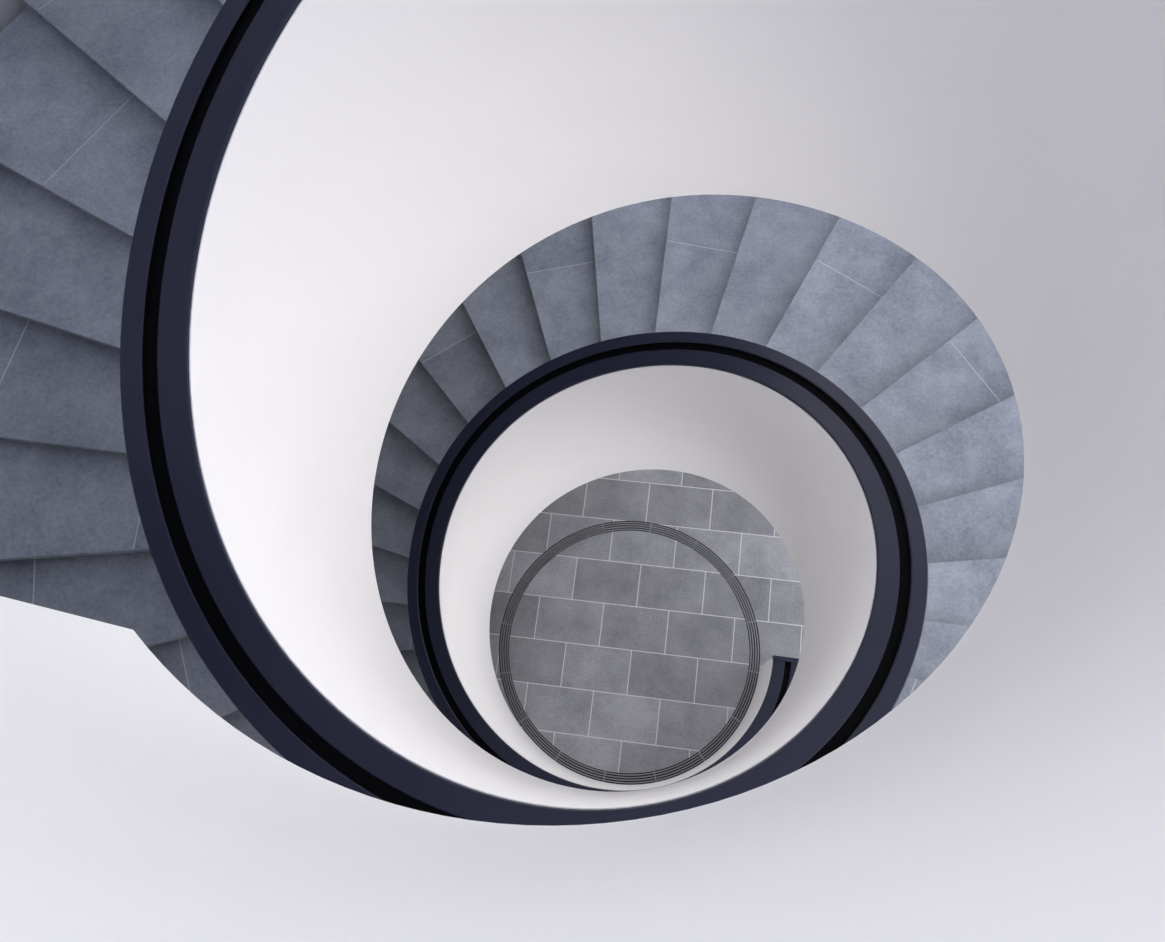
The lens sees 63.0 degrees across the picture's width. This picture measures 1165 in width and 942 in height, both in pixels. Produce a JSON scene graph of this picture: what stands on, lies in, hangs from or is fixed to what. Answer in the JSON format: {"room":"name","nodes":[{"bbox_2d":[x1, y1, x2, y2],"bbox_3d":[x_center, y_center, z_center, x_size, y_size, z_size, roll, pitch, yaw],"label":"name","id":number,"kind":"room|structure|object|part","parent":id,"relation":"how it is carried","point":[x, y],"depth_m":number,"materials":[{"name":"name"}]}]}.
{"room":"spiral stairwell","nodes":[
{"label":"spiral stairwell","id":0,"kind":"room"},
{"bbox_2d":[0,0,27,31],"bbox_3d":[-1.550,0.123,2.575,3.751,9.950,6.900,-10,72,1],"label":"wall","id":1,"kind":"structure","parent":0,"point":[9,9],"depth_m":4.19,"materials":[{"name":"paint"}]},
{"bbox_2d":[489,469,803,784],"bbox_3d":[0.350,1.351,7.277,7.100,0.001,7.100,-1,72,4],"label":"floor","id":2,"kind":"structure","parent":0,"point":[629,651],"depth_m":7.33,"materials":[{"name":"tile"}]},
{"bbox_2d":[0,0,1164,941],"bbox_3d":[0.091,0.269,3.880,6.814,7.611,6.800,-1,72,4],"label":"spiral staircase","id":3,"kind":"structure","parent":2,"relation":"on","point":[310,310],"depth_m":2.61,"materials":[{"name":"white paint"}]},
{"bbox_3d":[1.411,1.405,6.857,0.200,0.615,0.023,8,73,7],"label":"balustrade","id":4,"kind":"part","parent":3,"relation":"part of","materials":[{"name":"white paint"}]},
{"bbox_2d":[499,521,759,784],"bbox_3d":[0.352,1.359,7.305,2.006,0.061,2.006,-1,72,4],"label":"floor grate","id":5,"kind":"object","parent":2,"relation":"in","point":[739,713],"depth_m":7.26,"materials":[{"name":"metal"}]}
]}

